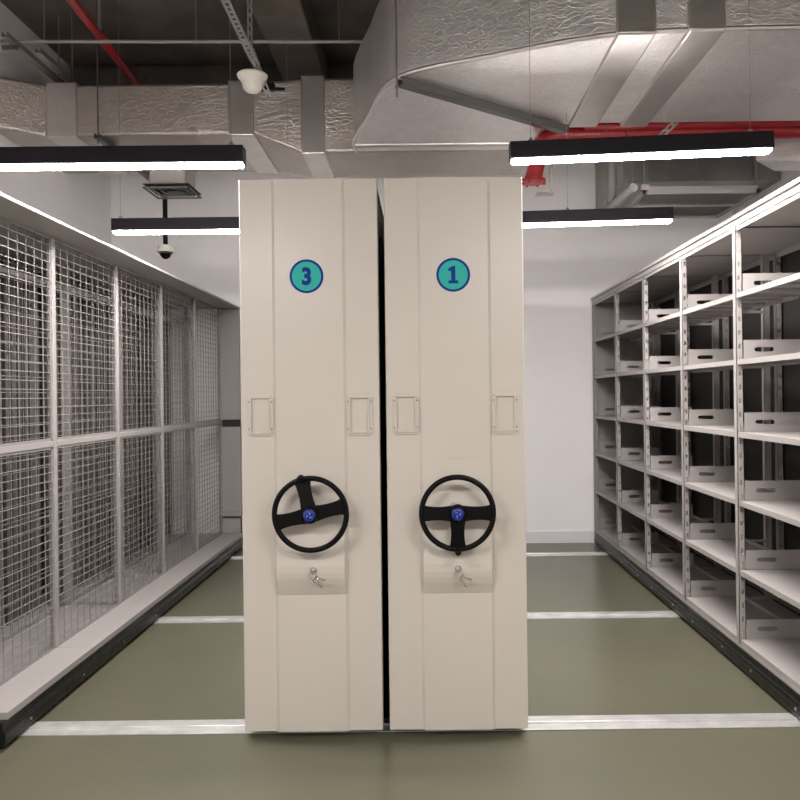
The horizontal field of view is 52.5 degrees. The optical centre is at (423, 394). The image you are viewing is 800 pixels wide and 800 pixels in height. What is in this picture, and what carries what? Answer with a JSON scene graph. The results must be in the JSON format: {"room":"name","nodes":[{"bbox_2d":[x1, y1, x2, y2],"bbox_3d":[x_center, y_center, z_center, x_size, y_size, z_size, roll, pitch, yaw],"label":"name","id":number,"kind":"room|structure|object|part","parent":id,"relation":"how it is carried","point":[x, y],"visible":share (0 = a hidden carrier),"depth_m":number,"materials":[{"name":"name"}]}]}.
{"room":"archive storage room","nodes":[
{"label":"archive storage room","id":0,"kind":"room"},
{"bbox_2d":[0,2,110,244],"bbox_3d":[-3.118,-0.681,2.675,0.120,4.367,10.550,-1,0,0],"label":"wall","id":1,"kind":"structure","parent":0,"point":[82,201],"depth_m":6.62,"materials":[{"name":"grey paint"}]},
{"bbox_2d":[70,63,353,84],"bbox_3d":[-0.031,-2.675,7.250,6.100,0.450,0.400,-1,0,0],"label":"beam","id":2,"kind":"structure","parent":1,"relation":"attached to","point":[158,74],"depth_m":7.05,"materials":[{"name":"concrete"}]},
{"bbox_2d":[0,0,379,66],"bbox_3d":[-0.034,-2.975,2.675,6.340,0.150,10.790,-1,0,0],"label":"ceiling","id":3,"kind":"structure","parent":0,"point":[133,19],"depth_m":6.35,"materials":[{"name":"concrete"}]},
{"bbox_2d":[1,14,80,84],"bbox_3d":[-2.730,-2.591,6.100,0.200,0.555,1.600,-1,0,0],"label":"channel","id":4,"kind":"object","parent":3,"relation":"hanging from","point":[15,45],"visible":0.65,"depth_m":5.73,"materials":[{"name":"metal"}]},
{"bbox_3d":[-2.750,-2.608,6.100,0.007,0.520,0.008,-1,0,45],"label":"hanger rod","id":5,"kind":"part","parent":4,"relation":"part of","materials":[{"name":"metal"}]},
{"bbox_3d":[-2.650,-2.610,6.100,0.007,0.520,0.008,-1,0,45],"label":"hanger rod","id":6,"kind":"part","parent":4,"relation":"part of","materials":[{"name":"metal"}]},
{"bbox_2d":[66,0,143,84],"bbox_3d":[-2.198,-2.656,4.845,0.080,0.438,4.396,-1,0,-3],"label":"pipe","id":7,"kind":"object","parent":3,"relation":"hanging from","point":[96,30],"visible":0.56,"depth_m":5.58,"materials":[{"name":"red metal"}]},
{"bbox_2d":[94,0,149,183],"bbox_3d":[-2.360,-2.343,6.400,0.035,1.060,1.160,-1,0,0],"label":"hanger","id":8,"kind":"object","parent":3,"relation":"hanging from","point":[100,139],"visible":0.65,"depth_m":5.85,"materials":[{"name":"grey metal"}]},
{"bbox_3d":[-2.360,-2.343,5.850,0.009,1.060,0.009,-1,0,22],"label":"threaded rod","id":9,"kind":"part","parent":8,"relation":"part of","materials":[{"name":"grey metal"}]},
{"bbox_2d":[0,75,522,177],"bbox_3d":[-1.143,-2.034,6.292,3.840,0.573,1.245,-1,0,0],"label":"duct","id":10,"kind":"object","parent":8,"relation":"on","point":[318,111],"visible":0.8,"depth_m":5.90,"materials":[{"name":"silver metal"}]},
{"bbox_2d":[157,199,173,258],"bbox_3d":[-2.183,-1.518,6.830,0.142,0.741,0.142,-1,0,0],"label":"security camera","id":11,"kind":"object","parent":10,"relation":"attached to","point":[165,250],"visible":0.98,"depth_m":6.81,"materials":[{"name":"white plastic"}]},
{"bbox_2d":[143,169,201,198],"bbox_3d":[-2.010,-1.752,6.480,0.360,0.279,0.360,-1,0,0],"label":"air diffuser","id":12,"kind":"object","parent":10,"relation":"attached to","point":[165,183],"visible":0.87,"depth_m":6.35,"materials":[{"name":"white metal"}]},
{"bbox_3d":[-2.009,-1.644,6.480,0.360,0.004,0.360,-1,0,0],"label":"plate","id":13,"kind":"part","parent":12,"relation":"part of","materials":[{"name":"black"}]},
{"bbox_2d":[0,0,245,170],"bbox_3d":[-1.431,-1.959,3.700,1.202,1.850,0.076,-1,0,0],"label":"lamp","id":14,"kind":"object","parent":3,"relation":"hanging from","point":[230,156],"visible":1,"depth_m":3.66,"materials":[{"name":"black painted metal"},{"name":"glowing white plastic diffuser"}]},
{"bbox_2d":[0,162,243,170],"bbox_3d":[-1.421,-1.043,3.700,1.186,0.019,0.058,-1,0,0],"label":"diffuser","id":15,"kind":"object","parent":14,"relation":"attached to","point":[4,166],"depth_m":3.67,"materials":[{"name":"white plastic"}]},
{"bbox_2d":[0,0,361,45],"bbox_3d":[-1.600,-2.627,5.500,2.940,0.511,0.021,-1,0,0],"label":"conduit","id":16,"kind":"object","parent":3,"relation":"hanging from","point":[44,41],"visible":0.8,"depth_m":5.49,"materials":[{"name":"white metal"}]},
{"bbox_3d":[-2.580,-2.620,5.500,0.007,0.500,0.008,-1,0,45],"label":"hanger rod","id":17,"kind":"part","parent":16,"relation":"part of","materials":[{"name":"metal"}]},
{"bbox_3d":[-1.550,-2.632,5.500,0.007,0.500,0.008,-1,0,45],"label":"hanger rod","id":18,"kind":"part","parent":16,"relation":"part of","materials":[{"name":"metal"}]},
{"bbox_3d":[-0.580,-2.643,5.500,0.007,0.500,0.008,-1,0,45],"label":"hanger rod","id":19,"kind":"part","parent":16,"relation":"part of","materials":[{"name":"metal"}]},
{"bbox_2d":[111,31,287,234],"bbox_3d":[-1.380,-1.952,5.100,1.175,1.865,0.076,-1,0,0],"label":"lamp","id":20,"kind":"object","parent":3,"relation":"hanging from","point":[177,225],"visible":0.56,"depth_m":5.06,"materials":[{"name":"black painted metal"},{"name":"glowing white plastic diffuser"}]},
{"bbox_2d":[113,229,238,234],"bbox_3d":[-1.369,-1.028,5.100,1.159,0.017,0.058,-1,0,0],"label":"diffuser","id":21,"kind":"object","parent":20,"relation":"attached to","point":[116,231],"depth_m":5.07,"materials":[{"name":"white plastic"}]},
{"bbox_2d":[249,0,328,80],"bbox_3d":[-0.997,-2.749,2.225,0.350,0.280,9.650,-1,0,0],"label":"beam","id":22,"kind":"structure","parent":3,"relation":"attached to","point":[297,19],"depth_m":5.92,"materials":[{"name":"concrete"}]},
{"bbox_2d":[221,0,284,96],"bbox_3d":[-0.951,-2.227,4.465,0.176,0.764,1.130,-1,0,0],"label":"strut","id":23,"kind":"object","parent":22,"relation":"attached to","point":[268,87],"visible":0.85,"depth_m":4.72,"materials":[{"name":"white metal"}]},
{"bbox_2d":[237,67,267,93],"bbox_3d":[-1.034,-1.900,4.880,0.184,0.159,0.184,-1,0,0],"label":"smoke detector","id":24,"kind":"object","parent":23,"relation":"hanging from","point":[252,80],"visible":0.99,"depth_m":4.83,"materials":[{"name":"beige plastic"}]},
{"bbox_3d":[-0.907,-1.892,5.010,0.093,0.020,0.020,-1,0,-13],"label":"bolt arm","id":25,"kind":"part","parent":23,"relation":"part of","materials":[{"name":"black metal"}]},
{"bbox_2d":[395,0,568,133],"bbox_3d":[0.378,-2.275,4.891,1.401,1.260,0.055,-1,0,-39],"label":"hanger","id":26,"kind":"object","parent":3,"relation":"hanging from","point":[409,84],"visible":1,"depth_m":4.78,"materials":[{"name":"grey metal"}]},
{"bbox_3d":[-0.156,-2.268,4.455,0.011,1.260,0.011,-1,0,-22],"label":"threaded rod","id":27,"kind":"part","parent":26,"relation":"part of","materials":[{"name":"metal"}]},
{"bbox_2d":[352,0,799,153],"bbox_3d":[1.253,-2.059,4.910,3.527,0.586,1.957,-1,0,0],"label":"duct","id":28,"kind":"object","parent":26,"relation":"on","point":[629,63],"visible":0.94,"depth_m":4.46,"materials":[{"name":"silver metal"}]},
{"bbox_2d":[522,113,673,227],"bbox_3d":[0.960,-1.417,5.100,1.196,0.718,0.076,-1,0,0],"label":"lamp","id":29,"kind":"object","parent":28,"relation":"hanging from","point":[643,215],"visible":0.73,"depth_m":5.06,"materials":[{"name":"black painted metal"},{"name":"glowing white plastic diffuser"}]},
{"bbox_2d":[523,219,671,227],"bbox_3d":[0.965,-1.077,5.100,1.179,0.038,0.058,-1,0,0],"label":"diffuser","id":30,"kind":"object","parent":29,"relation":"attached to","point":[526,222],"depth_m":5.07,"materials":[{"name":"white plastic"}]},
{"bbox_2d":[606,160,637,207],"bbox_3d":[1.555,-2.210,6.413,0.112,1.416,0.829,-1,0,0],"label":"flexible duct","id":31,"kind":"object","parent":3,"relation":"hanging from","point":[613,201],"visible":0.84,"depth_m":6.75,"materials":[{"name":"white metal"}]},
{"bbox_2d":[509,20,774,164],"bbox_3d":[0.978,-1.987,3.700,1.197,1.848,0.076,-1,0,0],"label":"lamp","id":32,"kind":"object","parent":3,"relation":"hanging from","point":[750,142],"visible":1,"depth_m":3.66,"materials":[{"name":"black painted metal"},{"name":"glowing white plastic diffuser"}]},
{"bbox_2d":[511,148,771,164],"bbox_3d":[0.990,-1.089,3.700,1.179,0.052,0.058,-1,0,0],"label":"diffuser","id":33,"kind":"object","parent":32,"relation":"attached to","point":[519,156],"depth_m":3.67,"materials":[{"name":"white plastic"}]},
{"bbox_2d":[621,160,760,217],"bbox_3d":[2.050,-2.211,6.445,0.890,1.425,0.870,-1,0,0],"label":"hanger","id":34,"kind":"object","parent":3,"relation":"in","point":[686,201],"visible":0.81,"depth_m":6.25,"materials":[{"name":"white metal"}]},
{"bbox_3d":[1.635,-2.221,6.040,0.007,1.395,0.008,-1,0,45],"label":"hanger rod","id":35,"kind":"part","parent":34,"relation":"part of","materials":[{"name":"metal"}]},
{"bbox_3d":[2.063,-1.516,6.450,0.880,0.035,0.860,-1,0,0],"label":"frame","id":36,"kind":"part","parent":34,"relation":"part of","materials":[{"name":"white metal"}]},
{"bbox_2d":[0,543,799,799],"bbox_3d":[0.017,1.517,2.675,6.100,0.100,10.550,-1,0,0],"label":"floor","id":37,"kind":"structure","parent":0,"point":[601,666],"depth_m":3.46,"materials":[{"name":"green paint"}]},
{"bbox_2d":[0,192,242,747],"bbox_3d":[-2.175,0.317,5.625,0.842,2.327,4.490,-1,0,0],"label":"rack","id":38,"kind":"object","parent":37,"relation":"on","point":[91,557],"visible":1,"depth_m":5.20,"materials":[{"name":"metal"}]},
{"bbox_3d":[-1.974,-0.296,3.855,0.012,1.074,0.846,-1,0,0],"label":"door","id":39,"kind":"part","parent":38,"relation":"part of","materials":[{"name":"silver metal"}]},
{"bbox_3d":[-1.972,0.258,3.855,0.030,0.032,0.846,-1,0,0],"label":"cross rail","id":40,"kind":"part","parent":38,"relation":"part of","materials":[{"name":"white metal"}]},
{"bbox_3d":[-1.961,0.807,3.855,0.012,1.065,0.846,-1,0,0],"label":"door","id":41,"kind":"part","parent":38,"relation":"part of","materials":[{"name":"silver metal"}]},
{"bbox_3d":[-2.323,-0.688,4.745,0.030,0.030,0.846,-1,0,0],"label":"cross rail","id":42,"kind":"part","parent":38,"relation":"part of","materials":[{"name":"white metal"}]},
{"bbox_3d":[-2.170,1.358,3.856,0.830,0.032,0.887,-1,0,0],"label":"deck plate","id":43,"kind":"part","parent":38,"relation":"part of","materials":[{"name":"white metal"}]},
{"bbox_3d":[-2.170,1.358,4.745,0.830,0.032,0.887,-1,0,0],"label":"deck plate","id":44,"kind":"part","parent":38,"relation":"part of","materials":[{"name":"white metal"}]},
{"bbox_3d":[-1.974,-0.296,4.745,0.012,1.074,0.846,-1,0,0],"label":"door","id":45,"kind":"part","parent":38,"relation":"part of","materials":[{"name":"silver metal"}]},
{"bbox_3d":[-1.972,0.258,4.745,0.030,0.032,0.846,-1,0,0],"label":"cross rail","id":46,"kind":"part","parent":38,"relation":"part of","materials":[{"name":"white metal"}]},
{"bbox_3d":[-1.961,0.807,4.745,0.012,1.065,0.846,-1,0,0],"label":"door","id":47,"kind":"part","parent":38,"relation":"part of","materials":[{"name":"silver metal"}]},
{"bbox_3d":[-2.323,-0.688,5.635,0.030,0.030,0.846,-1,0,0],"label":"cross rail","id":48,"kind":"part","parent":38,"relation":"part of","materials":[{"name":"white metal"}]},
{"bbox_3d":[-2.170,1.358,5.636,0.830,0.032,0.887,-1,0,0],"label":"deck plate","id":49,"kind":"part","parent":38,"relation":"part of","materials":[{"name":"white metal"}]},
{"bbox_3d":[-2.192,-0.839,5.630,0.835,0.016,4.480,-1,0,0],"label":"panel","id":50,"kind":"part","parent":38,"relation":"part of","materials":[{"name":"white metal"}]},
{"bbox_3d":[-2.323,-0.688,6.525,0.030,0.030,0.846,-1,0,0],"label":"cross rail","id":51,"kind":"part","parent":38,"relation":"part of","materials":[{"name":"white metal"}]},
{"bbox_3d":[-1.974,-0.296,5.635,0.012,1.074,0.846,-1,0,0],"label":"door","id":52,"kind":"part","parent":38,"relation":"part of","materials":[{"name":"silver metal"}]},
{"bbox_3d":[-1.972,0.258,5.635,0.030,0.032,0.846,-1,0,0],"label":"cross rail","id":53,"kind":"part","parent":38,"relation":"part of","materials":[{"name":"white metal"}]},
{"bbox_3d":[-1.961,0.807,5.635,0.012,1.065,0.846,-1,0,0],"label":"door","id":54,"kind":"part","parent":38,"relation":"part of","materials":[{"name":"silver metal"}]},
{"bbox_3d":[-2.170,1.358,6.526,0.830,0.032,0.887,-1,0,0],"label":"deck plate","id":55,"kind":"part","parent":38,"relation":"part of","materials":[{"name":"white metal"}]},
{"bbox_3d":[-2.323,-0.688,7.415,0.030,0.030,0.846,-1,0,0],"label":"cross rail","id":56,"kind":"part","parent":38,"relation":"part of","materials":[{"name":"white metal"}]},
{"bbox_3d":[-1.974,-0.296,6.525,0.012,1.074,0.846,-1,0,0],"label":"door","id":57,"kind":"part","parent":38,"relation":"part of","materials":[{"name":"silver metal"}]},
{"bbox_3d":[-1.972,0.258,6.525,0.030,0.032,0.846,-1,0,0],"label":"cross rail","id":58,"kind":"part","parent":38,"relation":"part of","materials":[{"name":"white metal"}]},
{"bbox_3d":[-1.961,0.807,6.525,0.012,1.065,0.846,-1,0,0],"label":"door","id":59,"kind":"part","parent":38,"relation":"part of","materials":[{"name":"silver metal"}]},
{"bbox_3d":[-2.170,1.358,7.415,0.830,0.032,0.887,-1,0,0],"label":"deck plate","id":60,"kind":"part","parent":38,"relation":"part of","materials":[{"name":"white metal"}]},
{"bbox_3d":[-1.974,-0.296,7.415,0.012,1.074,0.846,-1,0,0],"label":"door","id":61,"kind":"part","parent":38,"relation":"part of","materials":[{"name":"silver metal"}]},
{"bbox_3d":[-1.961,0.807,7.415,0.012,1.065,0.846,-1,0,0],"label":"door","id":62,"kind":"part","parent":38,"relation":"part of","materials":[{"name":"silver metal"}]},
{"bbox_3d":[-1.972,0.258,7.415,0.030,0.032,0.846,-1,0,0],"label":"cross rail","id":63,"kind":"part","parent":38,"relation":"part of","materials":[{"name":"white metal"}]},
{"bbox_3d":[-1.864,0.252,7.825,0.186,2.170,0.050,-1,0,0],"label":"panel","id":64,"kind":"part","parent":38,"relation":"part of","materials":[{"name":"white metal"}]},
{"bbox_2d":[18,713,799,735],"bbox_3d":[0.017,1.459,3.600,5.800,0.013,0.150,-1,0,0],"label":"rail","id":65,"kind":"object","parent":37,"relation":"on","point":[741,720],"visible":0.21,"depth_m":3.59,"materials":[{"name":"metal"}]},
{"bbox_2d":[239,178,388,731],"bbox_3d":[-0.486,0.265,5.562,0.594,2.385,4.476,-1,0,0],"label":"tall cabinet","id":66,"kind":"object","parent":65,"relation":"on","point":[312,259],"visible":0.99,"depth_m":3.47,"materials":[{"name":"white metal"}]},
{"bbox_3d":[-0.701,0.088,3.473,0.112,0.176,0.008,-1,0,0],"label":"grip plate","id":67,"kind":"part","parent":66,"relation":"part of","materials":[{"name":"beige metal"}]},
{"bbox_3d":[-0.511,0.344,3.345,0.028,0.028,0.043,-1,0,0],"label":"wheel knob","id":68,"kind":"part","parent":66,"relation":"part of","materials":[{"name":"black plastic"}]},
{"bbox_2d":[309,570,324,586],"bbox_3d":[-0.447,0.772,3.402,0.068,0.071,0.026,-1,0,0],"label":"key","id":69,"kind":"object","parent":66,"relation":"hanging from","point":[316,576],"visible":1,"depth_m":3.39,"materials":[{"name":"silver metal"}]},
{"bbox_3d":[-0.276,0.086,3.473,0.112,0.176,0.008,-1,0,0],"label":"grip plate","id":70,"kind":"part","parent":66,"relation":"part of","materials":[{"name":"beige metal"}]},
{"bbox_3d":[-0.499,-0.909,5.655,0.586,0.024,4.290,-1,0,0],"label":"panel","id":71,"kind":"part","parent":66,"relation":"part of","materials":[{"name":"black metal"}]},
{"bbox_2d":[384,177,527,729],"bbox_3d":[0.138,0.258,5.562,0.595,2.385,4.476,-1,0,0],"label":"tall cabinet","id":72,"kind":"object","parent":65,"relation":"on","point":[456,485],"visible":1,"depth_m":3.47,"materials":[{"name":"white metal"}]},
{"bbox_3d":[-0.078,0.081,3.473,0.112,0.176,0.008,-1,0,0],"label":"grip plate","id":73,"kind":"part","parent":72,"relation":"part of","materials":[{"name":"beige metal"}]},
{"bbox_3d":[0.141,0.650,3.345,0.028,0.028,0.043,-1,0,0],"label":"wheel knob","id":74,"kind":"part","parent":72,"relation":"part of","materials":[{"name":"black plastic"}]},
{"bbox_2d":[456,568,471,586],"bbox_3d":[0.166,0.767,3.402,0.067,0.076,0.026,-1,0,0],"label":"key","id":75,"kind":"object","parent":72,"relation":"hanging from","point":[462,575],"visible":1,"depth_m":3.39,"materials":[{"name":"silver metal"}]},
{"bbox_3d":[0.348,0.079,3.473,0.112,0.176,0.008,-1,0,0],"label":"grip plate","id":76,"kind":"part","parent":72,"relation":"part of","materials":[{"name":"beige metal"}]},
{"bbox_2d":[152,611,681,623],"bbox_3d":[0.017,1.459,5.340,5.800,0.013,0.150,-1,0,0],"label":"rail","id":77,"kind":"object","parent":37,"relation":"on","point":[608,614],"visible":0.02,"depth_m":5.33,"materials":[{"name":"metal"}]},
{"bbox_2d":[228,552,608,559],"bbox_3d":[0.017,1.459,7.380,5.800,0.013,0.150,-1,0,0],"label":"rail","id":78,"kind":"object","parent":37,"relation":"on","point":[535,553],"visible":0.02,"depth_m":7.36,"materials":[{"name":"metal"}]},
{"bbox_2d":[591,177,799,718],"bbox_3d":[1.921,0.239,5.634,0.582,2.388,4.512,-1,0,0],"label":"shelving rack","id":79,"kind":"object","parent":37,"relation":"on","point":[761,636],"visible":1,"depth_m":5.16,"materials":[{"name":"metal"}]},
{"bbox_3d":[1.833,0.556,7.402,0.350,0.049,0.842,-1,0,0],"label":"shelf","id":80,"kind":"part","parent":79,"relation":"part of","materials":[{"name":"white metal"}]},
{"bbox_3d":[1.837,0.921,7.402,0.350,0.049,0.842,-1,0,0],"label":"shelf","id":81,"kind":"part","parent":79,"relation":"part of","materials":[{"name":"white metal"}]},
{"bbox_3d":[1.841,1.286,7.402,0.350,0.049,0.842,-1,0,0],"label":"shelf","id":82,"kind":"part","parent":79,"relation":"part of","materials":[{"name":"white metal"}]},
{"bbox_3d":[1.929,0.235,7.878,0.565,2.380,0.025,-1,0,0],"label":"panel","id":83,"kind":"part","parent":79,"relation":"part of","materials":[{"name":"white metal"}]},
{"bbox_3d":[1.828,0.197,7.402,0.350,0.049,0.842,-1,0,0],"label":"shelf","id":84,"kind":"part","parent":79,"relation":"part of","materials":[{"name":"white metal"}]},
{"bbox_3d":[1.820,-0.536,7.402,0.350,0.049,0.842,-1,0,0],"label":"shelf","id":85,"kind":"part","parent":79,"relation":"part of","materials":[{"name":"white metal"}]},
{"bbox_3d":[1.824,-0.186,7.402,0.350,0.049,0.842,-1,0,0],"label":"shelf","id":86,"kind":"part","parent":79,"relation":"part of","materials":[{"name":"white metal"}]},
{"bbox_3d":[1.919,-0.880,7.402,0.556,0.026,0.842,-1,0,0],"label":"shelf","id":87,"kind":"part","parent":79,"relation":"part of","materials":[{"name":"white metal"}]},
{"bbox_3d":[1.828,0.197,6.512,0.350,0.049,0.842,-1,0,0],"label":"shelf","id":88,"kind":"part","parent":79,"relation":"part of","materials":[{"name":"white metal"}]},
{"bbox_3d":[1.833,0.556,6.512,0.350,0.049,0.842,-1,0,0],"label":"shelf","id":89,"kind":"part","parent":79,"relation":"part of","materials":[{"name":"white metal"}]},
{"bbox_3d":[1.837,0.921,6.512,0.350,0.049,0.842,-1,0,0],"label":"shelf","id":90,"kind":"part","parent":79,"relation":"part of","materials":[{"name":"white metal"}]},
{"bbox_3d":[1.841,1.286,6.512,0.350,0.049,0.842,-1,0,0],"label":"shelf","id":91,"kind":"part","parent":79,"relation":"part of","materials":[{"name":"white metal"}]},
{"bbox_3d":[1.820,-0.536,6.512,0.350,0.049,0.842,-1,0,0],"label":"shelf","id":92,"kind":"part","parent":79,"relation":"part of","materials":[{"name":"white metal"}]},
{"bbox_3d":[1.824,-0.186,6.512,0.350,0.049,0.842,-1,0,0],"label":"shelf","id":93,"kind":"part","parent":79,"relation":"part of","materials":[{"name":"white metal"}]},
{"bbox_3d":[1.919,-0.880,6.512,0.556,0.026,0.842,-1,0,0],"label":"shelf","id":94,"kind":"part","parent":79,"relation":"part of","materials":[{"name":"white metal"}]},
{"bbox_3d":[1.828,0.197,5.622,0.350,0.049,0.842,-1,0,0],"label":"shelf","id":95,"kind":"part","parent":79,"relation":"part of","materials":[{"name":"white metal"}]},
{"bbox_3d":[1.833,0.556,5.622,0.350,0.049,0.842,-1,0,0],"label":"shelf","id":96,"kind":"part","parent":79,"relation":"part of","materials":[{"name":"white metal"}]},
{"bbox_3d":[1.837,0.921,5.622,0.350,0.049,0.842,-1,0,0],"label":"shelf","id":97,"kind":"part","parent":79,"relation":"part of","materials":[{"name":"white metal"}]},
{"bbox_3d":[1.820,-0.536,5.622,0.350,0.049,0.842,-1,0,0],"label":"shelf","id":98,"kind":"part","parent":79,"relation":"part of","materials":[{"name":"white metal"}]},
{"bbox_3d":[1.824,-0.186,5.622,0.350,0.049,0.842,-1,0,0],"label":"shelf","id":99,"kind":"part","parent":79,"relation":"part of","materials":[{"name":"white metal"}]},
{"bbox_3d":[1.841,1.286,5.622,0.350,0.049,0.842,-1,0,0],"label":"shelf","id":100,"kind":"part","parent":79,"relation":"part of","materials":[{"name":"white metal"}]},
{"bbox_3d":[1.907,-0.939,5.625,0.582,0.033,4.490,-1,0,0],"label":"panel","id":101,"kind":"part","parent":79,"relation":"part of","materials":[{"name":"white metal"}]},
{"bbox_3d":[1.944,1.318,5.628,0.560,0.014,4.475,-1,0,0],"label":"kick rail","id":102,"kind":"part","parent":79,"relation":"part of","materials":[{"name":"black metal"}]},
{"bbox_3d":[1.919,-0.880,5.622,0.556,0.026,0.842,-1,0,0],"label":"shelf","id":103,"kind":"part","parent":79,"relation":"part of","materials":[{"name":"white metal"}]},
{"bbox_3d":[1.833,0.556,4.732,0.350,0.049,0.842,-1,0,0],"label":"shelf","id":104,"kind":"part","parent":79,"relation":"part of","materials":[{"name":"white metal"}]},
{"bbox_3d":[1.837,0.921,4.732,0.350,0.049,0.842,-1,0,0],"label":"shelf","id":105,"kind":"part","parent":79,"relation":"part of","materials":[{"name":"white metal"}]},
{"bbox_3d":[1.919,-0.880,4.732,0.556,0.026,0.842,-1,0,0],"label":"shelf","id":106,"kind":"part","parent":79,"relation":"part of","materials":[{"name":"white metal"}]},
{"bbox_3d":[1.820,-0.536,4.732,0.350,0.049,0.842,-1,0,0],"label":"shelf","id":107,"kind":"part","parent":79,"relation":"part of","materials":[{"name":"white metal"}]},
{"bbox_3d":[1.824,-0.186,4.732,0.350,0.049,0.842,-1,0,0],"label":"shelf","id":108,"kind":"part","parent":79,"relation":"part of","materials":[{"name":"white metal"}]},
{"bbox_3d":[1.828,0.197,4.732,0.350,0.049,0.842,-1,0,0],"label":"shelf","id":109,"kind":"part","parent":79,"relation":"part of","materials":[{"name":"white metal"}]},
{"bbox_3d":[1.841,1.286,4.732,0.350,0.049,0.842,-1,0,0],"label":"shelf","id":110,"kind":"part","parent":79,"relation":"part of","materials":[{"name":"white metal"}]},
{"bbox_3d":[1.919,-0.880,3.842,0.556,0.026,0.842,-1,0,0],"label":"shelf","id":111,"kind":"part","parent":79,"relation":"part of","materials":[{"name":"white metal"}]},
{"bbox_3d":[1.820,-0.536,3.842,0.350,0.049,0.842,-1,0,0],"label":"shelf","id":112,"kind":"part","parent":79,"relation":"part of","materials":[{"name":"white metal"}]},
{"bbox_3d":[1.824,-0.186,3.842,0.350,0.049,0.842,-1,0,0],"label":"shelf","id":113,"kind":"part","parent":79,"relation":"part of","materials":[{"name":"white metal"}]},
{"bbox_3d":[1.828,0.197,3.842,0.350,0.049,0.842,-1,0,0],"label":"shelf","id":114,"kind":"part","parent":79,"relation":"part of","materials":[{"name":"white metal"}]},
{"bbox_3d":[1.833,0.556,3.842,0.350,0.049,0.842,-1,0,0],"label":"shelf","id":115,"kind":"part","parent":79,"relation":"part of","materials":[{"name":"white metal"}]},
{"bbox_3d":[1.837,0.921,3.842,0.350,0.049,0.842,-1,0,0],"label":"shelf","id":116,"kind":"part","parent":79,"relation":"part of","materials":[{"name":"white metal"}]},
{"bbox_3d":[1.841,1.286,3.842,0.350,0.049,0.842,-1,0,0],"label":"shelf","id":117,"kind":"part","parent":79,"relation":"part of","materials":[{"name":"white metal"}]},
{"bbox_2d":[653,242,799,615],"bbox_3d":[2.522,0.232,5.635,0.582,2.388,4.510,-1,0,0],"label":"shelving unit","id":118,"kind":"object","parent":37,"relation":"on","point":[785,316],"visible":0.33,"depth_m":5.82,"materials":[{"name":"metal"}]},
{"bbox_3d":[2.530,0.228,7.878,0.565,2.380,0.025,-1,0,0],"label":"panel","id":119,"kind":"part","parent":118,"relation":"part of","materials":[{"name":"white metal"}]},
{"bbox_3d":[2.520,-0.887,7.402,0.556,0.026,0.842,-1,0,0],"label":"shelf","id":120,"kind":"part","parent":118,"relation":"part of","materials":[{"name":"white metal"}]},
{"bbox_3d":[2.520,-0.887,6.512,0.556,0.026,0.842,-1,0,0],"label":"shelf","id":121,"kind":"part","parent":118,"relation":"part of","materials":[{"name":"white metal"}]},
{"bbox_3d":[2.545,1.311,5.628,0.560,0.014,4.475,-1,0,0],"label":"kick rail","id":122,"kind":"part","parent":118,"relation":"part of","materials":[{"name":"white metal"}]},
{"bbox_3d":[2.520,-0.887,5.622,0.556,0.026,0.842,-1,0,0],"label":"shelf","id":123,"kind":"part","parent":118,"relation":"part of","materials":[{"name":"white metal"}]},
{"bbox_3d":[2.520,-0.887,4.732,0.556,0.026,0.842,-1,0,0],"label":"shelf","id":124,"kind":"part","parent":118,"relation":"part of","materials":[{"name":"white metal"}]},
{"bbox_2d":[111,130,732,533],"bbox_3d":[-0.008,-0.717,8.010,6.340,4.367,0.120,-1,0,0],"label":"wall","id":125,"kind":"structure","parent":0,"point":[564,267],"depth_m":7.95,"materials":[{"name":"paint"}]},
{"bbox_2d":[526,530,655,543],"bbox_3d":[0.016,1.407,7.942,6.070,0.120,0.015,-1,0,0],"label":"baseboard","id":126,"kind":"structure","parent":125,"relation":"attached to","point":[584,536],"depth_m":7.93,"materials":[{"name":"white paint"}]},
{"bbox_2d":[595,155,779,208],"bbox_3d":[2.341,-2.117,7.372,1.330,0.620,1.115,-1,0,0],"label":"duct","id":127,"kind":"object","parent":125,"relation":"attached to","point":[720,170],"visible":0.34,"depth_m":6.84,"materials":[{"name":"metal"}]},
{"bbox_2d":[733,171,799,214],"bbox_3d":[3.102,-0.752,2.675,0.120,4.367,10.550,-1,0,0],"label":"wall","id":128,"kind":"structure","parent":0,"point":[786,177],"depth_m":7.02,"materials":[{"name":"paint"}]},
{"bbox_2d":[522,121,799,195],"bbox_3d":[1.843,-1.646,5.571,2.358,0.460,0.298,-1,0,0],"label":"pipe","id":129,"kind":"object","parent":128,"relation":"attached to","point":[782,129],"depth_m":5.50,"materials":[{"name":"red metal"}]},
{"bbox_3d":[0.844,-1.594,5.670,0.125,0.379,0.100,-1,0,0],"label":"pipe bracket","id":130,"kind":"part","parent":129,"relation":"part of","materials":[{"name":"metal"}]},
{"bbox_2d":[658,122,678,134],"bbox_3d":[1.620,-1.764,5.375,0.147,0.139,0.012,-1,0,0],"label":"strap","id":131,"kind":"object","parent":129,"relation":"attached to","point":[672,124],"visible":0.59,"depth_m":5.37,"materials":[{"name":"white metal"}]},
{"bbox_2d":[756,138,799,170],"bbox_3d":[2.662,-1.816,5.850,0.635,0.330,0.260,-1,0,0],"label":"duct","id":132,"kind":"object","parent":128,"relation":"attached to","point":[785,156],"visible":0.48,"depth_m":5.72,"materials":[{"name":"metal"}]}
]}

